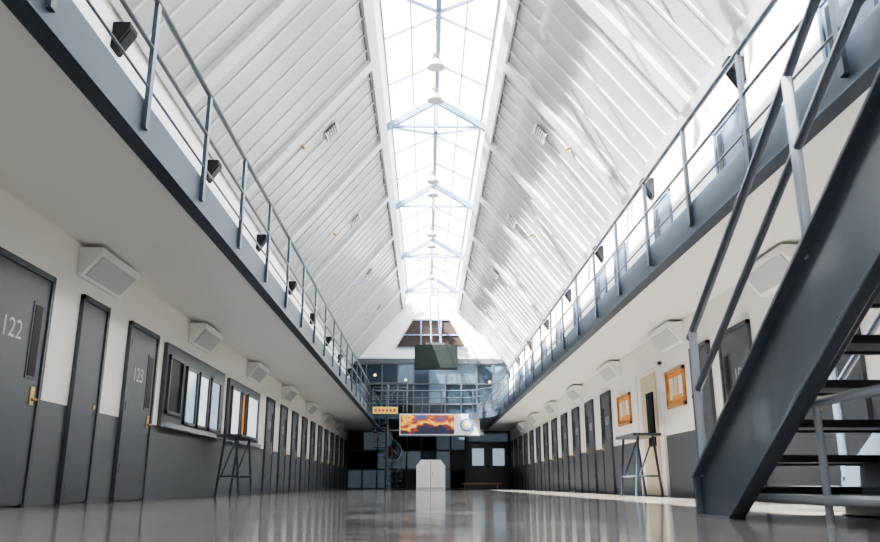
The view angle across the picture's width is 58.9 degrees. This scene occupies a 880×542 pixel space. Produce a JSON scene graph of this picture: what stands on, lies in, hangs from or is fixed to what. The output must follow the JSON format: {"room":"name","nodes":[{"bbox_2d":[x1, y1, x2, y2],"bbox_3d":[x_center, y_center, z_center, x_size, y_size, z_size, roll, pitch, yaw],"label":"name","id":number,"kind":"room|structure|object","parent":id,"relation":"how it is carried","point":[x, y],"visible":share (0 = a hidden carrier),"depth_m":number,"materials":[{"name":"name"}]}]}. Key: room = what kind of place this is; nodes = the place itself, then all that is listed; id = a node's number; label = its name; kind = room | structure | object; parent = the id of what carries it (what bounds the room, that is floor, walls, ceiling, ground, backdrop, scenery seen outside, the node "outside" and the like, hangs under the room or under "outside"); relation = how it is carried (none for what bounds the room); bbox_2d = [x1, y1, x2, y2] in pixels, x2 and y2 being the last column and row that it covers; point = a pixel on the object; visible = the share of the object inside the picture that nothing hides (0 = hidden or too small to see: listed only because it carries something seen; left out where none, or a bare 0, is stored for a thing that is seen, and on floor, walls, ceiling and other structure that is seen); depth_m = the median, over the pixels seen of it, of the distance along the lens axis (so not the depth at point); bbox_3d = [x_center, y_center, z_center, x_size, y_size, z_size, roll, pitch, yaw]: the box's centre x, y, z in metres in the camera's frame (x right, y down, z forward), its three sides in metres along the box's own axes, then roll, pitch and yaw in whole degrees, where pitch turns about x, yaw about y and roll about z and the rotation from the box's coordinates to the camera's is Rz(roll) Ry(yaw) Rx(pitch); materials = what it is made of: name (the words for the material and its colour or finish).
{"room":"prison interior","nodes":[
{"label":"prison interior","id":0,"kind":"room"},
{"bbox_2d":[0,0,349,506],"bbox_3d":[-4.457,1.284,15.643,0.300,6.200,51.600,0,-15,-1],"label":"wall","id":1,"kind":"structure","parent":0,"point":[181,464],"depth_m":11.00,"materials":[{"name":"white paint"}]},
{"bbox_2d":[0,246,56,505],"bbox_3d":[-4.117,1.051,7.520,0.102,2.348,1.200,0,-15,-1],"label":"door","id":2,"kind":"structure","parent":1,"relation":"in","point":[27,292],"depth_m":7.70,"materials":[{"name":"grey paint"}]},
{"bbox_2d":[3,314,21,339],"bbox_3d":[-4.134,0.544,7.558,0.002,0.187,0.341,0,-15,-1],"label":"number","id":3,"kind":"object","parent":2,"relation":"attached to","point":[11,318],"visible":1,"depth_m":7.56,"materials":[{"name":"paint"}]},
{"bbox_2d":[55,294,110,503],"bbox_3d":[-4.172,1.504,9.173,0.050,2.348,0.770,0,-15,-1],"label":"door","id":4,"kind":"structure","parent":1,"relation":"in","point":[86,382],"depth_m":9.12,"materials":[{"name":"grey paint"}]},
{"bbox_2d":[77,247,139,298],"bbox_3d":[-4.063,0.044,9.612,0.270,0.340,1.200,0,-15,-1],"label":"wall light fixture","id":5,"kind":"object","parent":1,"relation":"attached to","point":[97,266],"visible":1,"depth_m":9.39,"materials":[{"name":"white plastic"}]},
{"bbox_2d":[110,22,137,56],"bbox_3d":[-4.082,-2.990,10.081,0.220,0.360,0.260,0,-15,-1],"label":"floodlight","id":6,"kind":"object","parent":1,"relation":"attached to","point":[125,33],"visible":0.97,"depth_m":10.00,"materials":[{"name":"black plastic"}]},
{"bbox_2d":[110,321,160,500],"bbox_3d":[-4.176,1.957,10.822,0.102,2.348,1.150,0,-15,-1],"label":"door","id":7,"kind":"structure","parent":1,"relation":"in","point":[131,458],"depth_m":10.77,"materials":[{"name":"grey paint"}]},
{"bbox_2d":[134,367,142,382],"bbox_3d":[-4.193,1.451,10.859,0.002,0.189,0.330,0,-15,-1],"label":"number","id":8,"kind":"object","parent":7,"relation":"attached to","point":[137,380],"visible":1,"depth_m":10.85,"materials":[{"name":"paint"}]},
{"bbox_2d":[0,0,380,430],"bbox_3d":[-3.435,1.298,15.657,1.736,0.420,50.992,0,-15,-1],"label":"balcony","id":9,"kind":"object","parent":1,"relation":"attached to","point":[75,150],"visible":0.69,"depth_m":7.54,"materials":[{"name":"paint"}]},
{"bbox_2d":[373,408,498,429],"bbox_3d":[-0.307,6.840,35.765,5.180,0.270,9.000,0,-15,-1],"label":"bridge","id":10,"kind":"object","parent":9,"relation":"attached to","point":[486,417],"visible":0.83,"depth_m":33.65,"materials":[{"name":"grey metal"}]},
{"bbox_2d":[373,384,498,412],"bbox_3d":[0.042,5.524,33.327,5.639,0.978,1.656,-6,-16,20],"label":"bridge railing","id":11,"kind":"object","parent":10,"relation":"on","point":[497,385],"visible":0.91,"depth_m":33.73,"materials":[{"name":"grey metal"}]},
{"bbox_2d":[398,414,480,436],"bbox_3d":[-0.013,6.610,33.453,3.550,0.950,0.070,0,-15,-1],"label":"board","id":12,"kind":"object","parent":10,"relation":"attached to","point":[475,431],"visible":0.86,"depth_m":33.40,"materials":[{"name":"white paint"}]},
{"bbox_2d":[400,415,453,433],"bbox_3d":[-0.537,6.573,33.412,2.300,0.800,0.030,0,-15,-1],"label":"banner","id":13,"kind":"object","parent":12,"relation":"attached to","point":[410,424],"visible":1,"depth_m":33.40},
{"bbox_2d":[460,418,472,431],"bbox_3d":[1.133,6.599,33.430,0.556,0.556,0.040,0,-15,-1],"label":"round seal","id":14,"kind":"object","parent":12,"relation":"attached to","point":[466,424],"visible":1,"depth_m":33.41,"materials":[{"name":"plastic"}]},
{"bbox_2d":[157,342,225,439],"bbox_3d":[-4.204,2.185,13.559,0.140,1.280,3.550,0,-15,-1],"label":"window","id":15,"kind":"structure","parent":1,"relation":"in","point":[191,398],"depth_m":13.07,"materials":[{"name":"grey paint"}]},
{"bbox_2d":[189,323,223,353],"bbox_3d":[-4.139,1.208,13.854,0.270,0.340,1.200,0,-15,-1],"label":"wall light fixture","id":16,"kind":"object","parent":1,"relation":"attached to","point":[202,336],"visible":1,"depth_m":13.59,"materials":[{"name":"white plastic"}]},
{"bbox_2d":[206,160,221,182],"bbox_3d":[-4.158,-1.826,14.323,0.220,0.360,0.260,0,-15,-1],"label":"floodlight","id":17,"kind":"object","parent":1,"relation":"attached to","point":[214,167],"visible":0.9,"depth_m":14.23,"materials":[{"name":"black plastic"}]},
{"bbox_2d":[223,378,260,447],"bbox_3d":[-4.267,3.167,17.100,0.140,1.260,3.000,0,-15,-1],"label":"window","id":18,"kind":"structure","parent":1,"relation":"in","point":[242,406],"depth_m":16.69,"materials":[{"name":"white glass"}]},
{"bbox_2d":[246,362,269,383],"bbox_3d":[-4.215,2.372,18.097,0.270,0.340,1.200,0,-15,-1],"label":"wall light fixture","id":19,"kind":"object","parent":1,"relation":"attached to","point":[256,371],"visible":1,"depth_m":17.76,"materials":[{"name":"white plastic"}]},
{"bbox_2d":[256,234,266,251],"bbox_3d":[-4.234,-0.662,18.566,0.220,0.360,0.260,0,-15,-1],"label":"floodlight","id":20,"kind":"object","parent":1,"relation":"attached to","point":[261,239],"visible":0.84,"depth_m":18.47,"materials":[{"name":"black plastic"}]},
{"bbox_2d":[261,397,275,492],"bbox_3d":[-4.338,4.436,19.862,0.102,2.348,1.000,0,-15,-1],"label":"door","id":21,"kind":"structure","parent":1,"relation":"in","point":[268,451],"depth_m":19.82,"materials":[{"name":"grey paint"}]},
{"bbox_2d":[276,404,287,492],"bbox_3d":[-4.372,4.952,21.742,0.102,2.348,1.000,0,-15,-1],"label":"door","id":22,"kind":"structure","parent":1,"relation":"in","point":[281,460],"depth_m":21.73,"materials":[{"name":"grey paint"}]},
{"bbox_2d":[281,386,297,402],"bbox_3d":[-4.291,3.536,22.340,0.270,0.340,1.200,0,-15,-1],"label":"wall light fixture","id":23,"kind":"object","parent":1,"relation":"attached to","point":[288,392],"visible":1,"depth_m":21.93,"materials":[{"name":"white plastic"}]},
{"bbox_2d":[288,281,296,294],"bbox_3d":[-4.310,0.502,22.809,0.220,0.360,0.260,0,-15,-1],"label":"floodlight","id":24,"kind":"object","parent":1,"relation":"attached to","point":[292,284],"visible":0.9,"depth_m":22.71,"materials":[{"name":"black plastic"}]},
{"bbox_2d":[288,411,298,491],"bbox_3d":[-4.405,5.468,23.622,0.102,2.348,1.000,0,-15,-1],"label":"door","id":25,"kind":"structure","parent":1,"relation":"in","point":[295,416],"depth_m":23.57,"materials":[{"name":"grey paint"}]},
{"bbox_2d":[299,416,307,490],"bbox_3d":[-4.439,5.984,25.503,0.102,2.348,1.000,0,-15,-1],"label":"door","id":26,"kind":"structure","parent":1,"relation":"in","point":[303,451],"depth_m":25.47,"materials":[{"name":"grey paint"}]},
{"bbox_2d":[305,402,317,414],"bbox_3d":[-4.367,4.700,26.582,0.270,0.340,1.200,0,-15,-1],"label":"wall light fixture","id":27,"kind":"object","parent":1,"relation":"attached to","point":[310,407],"visible":1,"depth_m":26.07,"materials":[{"name":"white plastic"}]},
{"bbox_2d":[308,421,315,490],"bbox_3d":[-4.473,6.500,27.383,0.102,2.348,1.000,0,-15,-1],"label":"door","id":28,"kind":"structure","parent":1,"relation":"in","point":[312,424],"depth_m":27.29,"materials":[{"name":"grey paint"}]},
{"bbox_2d":[315,425,322,490],"bbox_3d":[-4.506,7.015,29.263,0.102,2.348,1.000,0,-15,-1],"label":"door","id":29,"kind":"structure","parent":1,"relation":"in","point":[320,428],"depth_m":29.28,"materials":[{"name":"grey paint"}]},
{"bbox_2d":[322,429,328,489],"bbox_3d":[-4.540,7.531,31.143,0.102,2.348,1.000,0,-15,-1],"label":"door","id":30,"kind":"structure","parent":1,"relation":"in","point":[326,432],"depth_m":31.07,"materials":[{"name":"grey paint"}]},
{"bbox_2d":[322,414,332,424],"bbox_3d":[-4.443,5.864,30.825,0.270,0.340,1.200,0,-15,-1],"label":"wall light fixture","id":31,"kind":"object","parent":1,"relation":"attached to","point":[326,418],"visible":1,"depth_m":30.31,"materials":[{"name":"plastic"}]},
{"bbox_2d":[328,432,333,489],"bbox_3d":[-4.574,8.047,33.024,0.102,2.348,1.000,0,-15,-1],"label":"door","id":32,"kind":"structure","parent":1,"relation":"in","point":[331,464],"depth_m":33.02,"materials":[{"name":"grey paint"}]},
{"bbox_2d":[334,435,338,489],"bbox_3d":[-4.607,8.563,34.904,0.102,2.348,1.000,0,-15,-1],"label":"door","id":33,"kind":"structure","parent":1,"relation":"in","point":[337,436],"depth_m":34.87,"materials":[{"name":"grey paint"}]},
{"bbox_2d":[335,422,343,431],"bbox_3d":[-4.519,7.027,35.068,0.270,0.340,1.200,0,-15,-1],"label":"wall light fixture","id":34,"kind":"object","parent":1,"relation":"attached to","point":[338,425],"visible":1,"depth_m":34.53,"materials":[{"name":"plastic"}]},
{"bbox_2d":[339,437,342,488],"bbox_3d":[-4.641,9.079,36.784,0.102,2.348,1.000,0,-15,-1],"label":"door","id":35,"kind":"structure","parent":1,"relation":"in","point":[341,439],"depth_m":36.61,"materials":[{"name":"grey paint"}]},
{"bbox_2d":[343,440,346,488],"bbox_3d":[-4.675,9.594,38.664,0.102,2.348,1.000,0,-15,-1],"label":"door","id":36,"kind":"structure","parent":1,"relation":"in","point":[345,441],"depth_m":38.72,"materials":[{"name":"grey paint"}]},
{"bbox_2d":[108,0,405,367],"bbox_3d":[-2.973,-3.288,16.924,3.225,3.703,51.000,0,-15,-1],"label":"ceiling","id":37,"kind":"structure","parent":0,"point":[280,73],"depth_m":16.81,"materials":[{"name":"white metal"}]},
{"bbox_2d":[325,121,339,142],"bbox_3d":[-2.523,-3.251,18.270,0.289,0.331,0.480,0,-15,-1],"label":"ceiling vent","id":38,"kind":"object","parent":37,"relation":"in","point":[334,129],"visible":1,"depth_m":18.22,"materials":[{"name":"white plastic"}]},
{"bbox_2d":[350,213,360,226],"bbox_3d":[-2.631,-1.585,24.345,0.289,0.331,0.480,0,-15,-1],"label":"ceiling vent","id":39,"kind":"object","parent":37,"relation":"in","point":[357,217],"visible":1,"depth_m":24.27,"materials":[{"name":"white plastic"}]},
{"bbox_2d":[346,288,509,476],"bbox_3d":[-0.561,5.967,41.030,8.380,10.600,0.300,0,-15,-1],"label":"wall","id":40,"kind":"structure","parent":0,"point":[383,346],"depth_m":41.62,"materials":[{"name":"white paint"}]},
{"bbox_2d":[346,431,465,488],"bbox_3d":[-1.702,9.634,39.788,6.060,2.890,0.110,0,-15,-1],"label":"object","id":41,"kind":"structure","parent":40,"relation":"in","point":[365,467],"depth_m":39.81,"materials":[{"name":"black glass"}]},
{"bbox_2d":[384,444,401,459],"bbox_3d":[-2.405,9.224,39.766,0.900,0.750,0.090,0,-15,-1],"label":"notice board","id":42,"kind":"object","parent":41,"relation":"attached to","point":[395,447],"visible":0.82,"depth_m":39.73,"materials":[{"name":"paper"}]},
{"bbox_2d":[354,358,504,363],"bbox_3d":[-0.557,4.758,41.121,8.372,0.260,0.157,0,-15,-1],"label":"trim","id":43,"kind":"structure","parent":40,"relation":"attached to","point":[360,360],"depth_m":41.04,"materials":[{"name":"grey paint"}]},
{"bbox_2d":[395,319,466,347],"bbox_3d":[-0.473,3.339,41.544,3.831,1.570,0.095,0,-15,-1],"label":"window","id":44,"kind":"structure","parent":40,"relation":"in","point":[417,332],"depth_m":41.52,"materials":[{"name":"brown glass"}]},
{"bbox_2d":[466,431,510,488],"bbox_3d":[2.468,9.639,39.829,2.290,2.877,0.172,0,-15,-1],"label":"door","id":45,"kind":"structure","parent":40,"relation":"in","point":[487,455],"depth_m":39.81,"materials":[{"name":"grey paint"}]},
{"bbox_2d":[0,489,879,541],"bbox_3d":[-0.118,4.390,14.869,8.980,0.200,51.600,0,-15,-1],"label":"floor","id":46,"kind":"structure","parent":0,"point":[340,515],"depth_m":4.43,"materials":[{"name":"concrete"}]},
{"bbox_2d":[214,434,256,496],"bbox_3d":[-3.783,3.611,14.446,0.452,1.082,1.300,0,-15,-1],"label":"table","id":47,"kind":"object","parent":46,"relation":"on","point":[236,438],"visible":1,"depth_m":14.03,"materials":[{"name":"grey paint"}]},
{"bbox_2d":[370,382,407,489],"bbox_3d":[-2.081,6.743,31.800,1.480,4.220,1.676,0,-15,-1],"label":"spiral staircase","id":48,"kind":"structure","parent":46,"relation":"on","point":[387,410],"depth_m":31.57,"materials":[{"name":"grey metal"}]},
{"bbox_2d":[416,460,444,489],"bbox_3d":[-0.403,8.829,33.791,1.240,1.250,0.752,0,-15,-1],"label":"kiosk","id":49,"kind":"object","parent":46,"relation":"on","point":[430,474],"visible":1,"depth_m":33.47,"materials":[{"name":"paint"}]},
{"bbox_2d":[462,483,501,489],"bbox_3d":[1.874,9.644,34.931,1.800,0.280,0.400,0,-15,-1],"label":"bench","id":50,"kind":"object","parent":46,"relation":"on","point":[498,484],"visible":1,"depth_m":34.78,"materials":[{"name":"brown wood"}]},
{"bbox_2d":[615,433,663,496],"bbox_3d":[3.600,3.513,14.087,0.502,1.082,1.300,0,-15,-1],"label":"table","id":51,"kind":"object","parent":46,"relation":"on","point":[632,436],"visible":0.96,"depth_m":13.67,"materials":[{"name":"grey paint"}]},
{"bbox_2d":[686,0,879,519],"bbox_3d":[2.340,-1.301,2.657,1.115,4.316,6.755,0,-15,-1],"label":"staircase","id":52,"kind":"structure","parent":46,"relation":"on","point":[830,283],"depth_m":4.08,"materials":[{"name":"grey metal"}]},
{"bbox_2d":[756,384,879,527],"bbox_3d":[1.936,0.151,2.010,0.120,1.173,6.010,0,-15,-1],"label":"guard rail","id":53,"kind":"object","parent":46,"relation":"on","point":[827,499],"visible":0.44,"depth_m":3.82,"materials":[{"name":"grey metal"}]},
{"bbox_2d":[456,0,770,368],"bbox_3d":[2.821,-3.259,17.020,3.056,3.698,51.000,0,-15,-1],"label":"ceiling","id":54,"kind":"structure","parent":0,"point":[611,82],"depth_m":16.72,"materials":[{"name":"white metal"}]},
{"bbox_2d":[373,0,506,301],"bbox_3d":[-0.033,-5.360,17.545,3.110,1.140,51.000,0,-15,-1],"label":"frame","id":55,"kind":"object","parent":54,"relation":"attached to","point":[480,125],"visible":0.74,"depth_m":21.59,"materials":[{"name":"white paint"}]},
{"bbox_2d":[427,223,436,248],"bbox_3d":[-0.333,-1.452,31.505,0.398,1.050,0.398,0,-15,-1],"label":"lamp","id":56,"kind":"object","parent":55,"relation":"hanging from","point":[431,245],"visible":0.95,"depth_m":31.34,"materials":[{"name":"grey paint"}]},
{"bbox_2d":[427,227,436,236],"bbox_3d":[-0.307,-1.849,30.059,0.398,1.050,0.398,0,-15,-1],"label":"lamp","id":57,"kind":"object","parent":55,"relation":"hanging from","point":[431,233],"visible":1,"depth_m":29.86,"materials":[{"name":"metal"}]},
{"bbox_2d":[427,153,438,183],"bbox_3d":[-0.212,-3.304,24.756,0.398,1.050,0.398,0,-15,-1],"label":"lamp","id":58,"kind":"object","parent":55,"relation":"hanging from","point":[433,179],"visible":1,"depth_m":24.60,"materials":[{"name":"metal"}]},
{"bbox_2d":[427,185,438,197],"bbox_3d":[-0.233,-2.986,25.913,0.398,1.050,0.398,0,-15,-1],"label":"lamp","id":59,"kind":"object","parent":55,"relation":"hanging from","point":[432,193],"visible":0.91,"depth_m":25.73,"materials":[{"name":"metal"}]},
{"bbox_2d":[427,72,442,104],"bbox_3d":[-0.119,-4.732,19.549,0.398,1.050,0.398,0,-15,-1],"label":"lamp","id":60,"kind":"object","parent":55,"relation":"hanging from","point":[435,98],"visible":0.94,"depth_m":19.39,"materials":[{"name":"white metal"}]},
{"bbox_2d":[414,265,457,369],"bbox_3d":[-0.183,2.129,36.779,2.000,5.053,0.180,0,-15,-1],"label":"television","id":61,"kind":"object","parent":55,"relation":"hanging from","point":[432,356],"visible":1,"depth_m":36.21,"materials":[{"name":"grey paint"}]},
{"bbox_2d":[427,27,444,71],"bbox_3d":[-0.091,-5.155,18.006,0.398,1.050,0.398,0,-15,-1],"label":"lamp","id":62,"kind":"object","parent":55,"relation":"hanging from","point":[435,65],"visible":1,"depth_m":17.86,"materials":[{"name":"white metal"}]},
{"bbox_2d":[506,214,516,227],"bbox_3d":[2.236,-1.564,24.426,0.276,0.330,0.480,0,-15,-1],"label":"ceiling vent","id":63,"kind":"object","parent":54,"relation":"in","point":[511,220],"visible":1,"depth_m":24.37,"materials":[{"name":"white plastic"}]},
{"bbox_2d":[532,123,546,143],"bbox_3d":[2.345,-3.230,18.351,0.276,0.330,0.480,0,-15,-1],"label":"ceiling vent","id":64,"kind":"object","parent":54,"relation":"in","point":[537,130],"visible":1,"depth_m":18.30,"materials":[{"name":"white plastic"}]},
{"bbox_2d":[509,0,879,497],"bbox_3d":[4.221,1.324,15.787,0.300,6.200,51.600,0,-15,-1],"label":"wall","id":65,"kind":"structure","parent":0,"point":[786,14],"depth_m":13.15,"materials":[{"name":"white paint"}]},
{"bbox_2d":[510,440,513,488],"bbox_3d":[3.588,9.751,39.236,0.102,2.348,1.000,0,-15,-1],"label":"door","id":66,"kind":"structure","parent":65,"relation":"in","point":[511,442],"depth_m":39.30,"materials":[{"name":"grey paint"}]},
{"bbox_2d":[514,438,518,488],"bbox_3d":[3.622,9.235,37.356,0.102,2.348,1.000,0,-15,-1],"label":"door","id":67,"kind":"structure","parent":65,"relation":"in","point":[515,440],"depth_m":37.17,"materials":[{"name":"grey paint"}]},
{"bbox_2d":[515,422,524,431],"bbox_3d":[3.588,6.998,34.962,0.270,0.340,1.200,0,-15,-1],"label":"wall light fixture","id":68,"kind":"object","parent":65,"relation":"attached to","point":[520,425],"visible":1,"depth_m":34.42,"materials":[{"name":"plastic"}]},
{"bbox_2d":[518,436,523,489],"bbox_3d":[3.656,8.720,35.476,0.102,2.348,1.000,0,-15,-1],"label":"door","id":69,"kind":"structure","parent":65,"relation":"in","point":[519,437],"depth_m":35.48,"materials":[{"name":"grey paint"}]},
{"bbox_2d":[524,433,528,489],"bbox_3d":[3.689,8.204,33.596,0.102,2.348,1.000,0,-15,-1],"label":"door","id":70,"kind":"structure","parent":65,"relation":"in","point":[526,468],"depth_m":33.47,"materials":[{"name":"grey paint"}]},
{"bbox_2d":[529,430,534,489],"bbox_3d":[3.723,7.688,31.715,0.102,2.348,1.000,0,-15,-1],"label":"door","id":71,"kind":"structure","parent":65,"relation":"in","point":[531,433],"depth_m":31.59,"materials":[{"name":"grey paint"}]},
{"bbox_2d":[530,354,534,372],"bbox_3d":[3.740,4.450,31.577,0.102,2.120,1.000,0,-15,-1],"label":"door","id":72,"kind":"structure","parent":65,"relation":"in","point":[533,354],"depth_m":31.92,"materials":[{"name":"paint"}]},
{"bbox_2d":[528,413,538,424],"bbox_3d":[3.664,5.834,30.719,0.270,0.340,1.200,0,-15,-1],"label":"wall light fixture","id":73,"kind":"object","parent":65,"relation":"attached to","point":[533,417],"visible":1,"depth_m":30.20,"materials":[{"name":"plastic"}]},
{"bbox_2d":[535,426,541,489],"bbox_3d":[3.757,7.172,29.835,0.102,2.348,1.000,0,-15,-1],"label":"door","id":74,"kind":"structure","parent":65,"relation":"in","point":[538,432],"depth_m":29.87,"materials":[{"name":"grey paint"}]},
{"bbox_2d":[542,339,546,360],"bbox_3d":[3.796,3.593,28.453,0.102,2.120,1.000,0,-15,-1],"label":"door","id":75,"kind":"structure","parent":65,"relation":"in","point":[544,344],"depth_m":28.51,"materials":[{"name":"paint"}]},
{"bbox_2d":[542,319,548,329],"bbox_3d":[3.756,1.910,27.753,0.220,0.360,0.260,0,-15,-1],"label":"floodlight","id":76,"kind":"object","parent":65,"relation":"attached to","point":[546,323],"visible":0.77,"depth_m":27.65,"materials":[{"name":"black plastic"}]},
{"bbox_2d":[543,422,550,490],"bbox_3d":[3.790,6.657,27.955,0.102,2.348,1.000,0,-15,-1],"label":"door","id":77,"kind":"structure","parent":65,"relation":"in","point":[545,426],"depth_m":27.91,"materials":[{"name":"grey paint"}]},
{"bbox_2d":[543,402,556,414],"bbox_3d":[3.740,4.671,26.476,0.270,0.340,1.200,0,-15,-1],"label":"wall light fixture","id":78,"kind":"object","parent":65,"relation":"attached to","point":[551,407],"visible":1,"depth_m":26.05,"materials":[{"name":"plastic"}]},
{"bbox_2d":[551,418,559,490],"bbox_3d":[3.824,6.141,26.075,0.102,2.348,1.000,0,-15,-1],"label":"door","id":79,"kind":"structure","parent":65,"relation":"in","point":[555,460],"depth_m":25.98,"materials":[{"name":"grey paint"}]},
{"bbox_2d":[555,321,561,345],"bbox_3d":[3.852,2.736,25.329,0.102,2.120,1.000,0,-15,-1],"label":"door","id":80,"kind":"structure","parent":65,"relation":"in","point":[558,329],"depth_m":25.50,"materials":[{"name":"paint"}]},
{"bbox_2d":[560,413,570,491],"bbox_3d":[3.858,5.625,24.194,0.102,2.348,1.000,0,-15,-1],"label":"door","id":81,"kind":"structure","parent":65,"relation":"in","point":[563,418],"depth_m":24.12,"materials":[{"name":"grey paint"}]},
{"bbox_2d":[563,289,571,302],"bbox_3d":[3.832,0.746,23.510,0.220,0.360,0.260,0,-15,-1],"label":"floodlight","id":82,"kind":"object","parent":65,"relation":"attached to","point":[568,294],"visible":0.74,"depth_m":23.40,"materials":[{"name":"black plastic"}]},
{"bbox_2d":[565,385,582,401],"bbox_3d":[3.816,3.507,22.234,0.270,0.340,1.200,0,-15,-1],"label":"wall light fixture","id":83,"kind":"object","parent":65,"relation":"attached to","point":[575,392],"visible":1,"depth_m":21.83,"materials":[{"name":"white plastic"}]},
{"bbox_2d":[571,406,582,491],"bbox_3d":[3.892,5.109,22.314,0.102,2.348,1.000,0,-15,-1],"label":"door","id":84,"kind":"structure","parent":65,"relation":"in","point":[575,415],"depth_m":22.22,"materials":[{"name":"grey paint"}]},
{"bbox_2d":[573,297,581,326],"bbox_3d":[3.908,1.879,22.205,0.102,2.120,1.000,0,-15,-1],"label":"door","id":85,"kind":"structure","parent":65,"relation":"in","point":[579,299],"depth_m":22.51,"materials":[{"name":"paint"}]},
{"bbox_2d":[584,399,597,492],"bbox_3d":[3.925,4.593,20.434,0.102,2.348,1.000,0,-15,-1],"label":"door","id":86,"kind":"structure","parent":65,"relation":"in","point":[590,452],"depth_m":20.36,"materials":[{"name":"grey paint"}]},
{"bbox_2d":[592,246,603,262],"bbox_3d":[3.909,-0.418,19.267,0.220,0.360,0.260,0,-15,-1],"label":"floodlight","id":87,"kind":"object","parent":65,"relation":"attached to","point":[599,253],"visible":0.74,"depth_m":19.16,"materials":[{"name":"black plastic"}]},
{"bbox_2d":[596,266,607,301],"bbox_3d":[3.964,1.022,19.081,0.102,2.120,1.000,0,-15,-1],"label":"door","id":88,"kind":"structure","parent":65,"relation":"in","point":[601,279],"depth_m":19.24,"materials":[{"name":"paint"}]},
{"bbox_2d":[599,390,615,493],"bbox_3d":[3.959,4.077,18.553,0.102,2.348,1.000,0,-15,-1],"label":"door","id":89,"kind":"structure","parent":65,"relation":"in","point":[607,449],"depth_m":18.52,"materials":[{"name":"grey paint"}]},
{"bbox_2d":[597,361,620,382],"bbox_3d":[3.892,2.343,17.991,0.270,0.340,1.200,0,-15,-1],"label":"wall light fixture","id":90,"kind":"object","parent":65,"relation":"attached to","point":[610,371],"visible":1,"depth_m":17.66,"materials":[{"name":"white plastic"}]},
{"bbox_2d":[613,242,626,282],"bbox_3d":[3.997,0.520,17.249,0.102,2.120,1.000,0,-15,-1],"label":"door","id":91,"kind":"structure","parent":65,"relation":"in","point":[622,251],"depth_m":17.28,"materials":[{"name":"paint"}]},
{"bbox_2d":[616,392,631,426],"bbox_3d":[4.018,3.037,17.025,0.045,0.650,1.100,0,-15,-1],"label":"notice board","id":92,"kind":"object","parent":65,"relation":"attached to","point":[624,410],"visible":1,"depth_m":16.98,"materials":[{"name":"brown wood"}]},
{"bbox_2d":[639,178,654,199],"bbox_3d":[3.985,-1.582,15.025,0.220,0.360,0.260,0,-15,-1],"label":"floodlight","id":93,"kind":"object","parent":65,"relation":"attached to","point":[650,189],"visible":0.68,"depth_m":14.92,"materials":[{"name":"black plastic"}]},
{"bbox_2d":[635,362,670,496],"bbox_3d":[4.050,3.062,14.945,0.050,2.398,1.700,0,-15,-1],"label":"door frame","id":94,"kind":"structure","parent":65,"relation":"in","point":[656,367],"depth_m":14.42,"materials":[{"name":"white paint"}]},
{"bbox_2d":[640,372,663,494],"bbox_3d":[4.021,3.112,14.879,0.044,2.230,1.000,0,-15,-1],"label":"door leaf","id":95,"kind":"structure","parent":94,"relation":"attached to","point":[647,383],"depth_m":14.82,"materials":[{"name":"beige paint"}]},
{"bbox_2d":[652,188,672,239],"bbox_3d":[4.053,-0.337,14.124,0.102,2.120,1.000,0,-15,-1],"label":"door","id":96,"kind":"structure","parent":65,"relation":"in","point":[662,209],"depth_m":14.28,"materials":[{"name":"paint"}]},
{"bbox_2d":[648,322,683,352],"bbox_3d":[3.968,1.179,13.748,0.270,0.340,1.200,0,-15,-1],"label":"wall light fixture","id":97,"kind":"object","parent":65,"relation":"attached to","point":[668,335],"visible":1,"depth_m":13.49,"materials":[{"name":"white plastic"}]},
{"bbox_2d":[664,365,687,408],"bbox_3d":[4.081,2.023,13.519,0.045,0.650,1.000,0,-15,-1],"label":"notice board","id":98,"kind":"object","parent":65,"relation":"attached to","point":[675,380],"visible":1,"depth_m":13.46,"materials":[{"name":"brown wood"}]},
{"bbox_2d":[483,2,879,430],"bbox_3d":[3.370,1.329,15.771,1.396,0.420,50.992,0,-15,-1],"label":"balcony","id":99,"kind":"object","parent":65,"relation":"attached to","point":[670,289],"visible":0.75,"depth_m":9.13,"materials":[{"name":"paint"}]},
{"bbox_2d":[45,0,866,413],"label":"railing","id":100,"kind":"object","parent":99,"relation":"attached to","point":[467,376],"depth_m":11.12,"materials":[{"name":"grey metal"}]},
{"bbox_2d":[688,340,716,460],"bbox_3d":[4.101,2.299,12.069,0.050,2.348,0.850,0,-15,-1],"label":"door","id":101,"kind":"structure","parent":65,"relation":"in","point":[704,347],"depth_m":11.96,"materials":[{"name":"grey paint"}]},
{"bbox_2d":[712,103,743,174],"bbox_3d":[4.109,-1.194,11.000,0.102,2.120,1.000,0,-15,-1],"label":"door","id":102,"kind":"structure","parent":65,"relation":"in","point":[729,131],"depth_m":11.17,"materials":[{"name":"paint"}]},
{"bbox_2d":[721,56,746,88],"bbox_3d":[4.061,-2.745,10.782,0.220,0.360,0.260,0,-15,-1],"label":"floodlight","id":103,"kind":"object","parent":65,"relation":"attached to","point":[731,73],"visible":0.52,"depth_m":10.73,"materials":[{"name":"black plastic"}]},
{"bbox_2d":[718,319,767,485],"bbox_3d":[4.100,1.922,10.695,0.102,2.348,1.100,0,-15,-1],"label":"door","id":104,"kind":"structure","parent":65,"relation":"in","point":[736,343],"depth_m":10.98,"materials":[{"name":"grey paint"}]},
{"bbox_2d":[740,244,797,296],"bbox_3d":[4.044,0.015,9.506,0.270,0.340,1.200,0,-15,-1],"label":"wall light fixture","id":105,"kind":"object","parent":65,"relation":"attached to","point":[766,275],"visible":0.64,"depth_m":9.44,"materials":[{"name":"white plastic"}]},
{"bbox_2d":[812,326,873,494],"bbox_3d":[4.145,1.234,8.188,0.102,2.348,1.100,0,-15,-1],"label":"door","id":106,"kind":"structure","parent":65,"relation":"in","point":[861,408],"depth_m":7.92,"materials":[{"name":"grey paint"}]},
{"bbox_2d":[817,0,878,60],"bbox_3d":[4.165,-2.051,7.876,0.102,2.120,1.000,0,-15,-1],"label":"door","id":107,"kind":"structure","parent":65,"relation":"in","point":[823,16],"depth_m":8.34,"materials":[{"name":"paint"}]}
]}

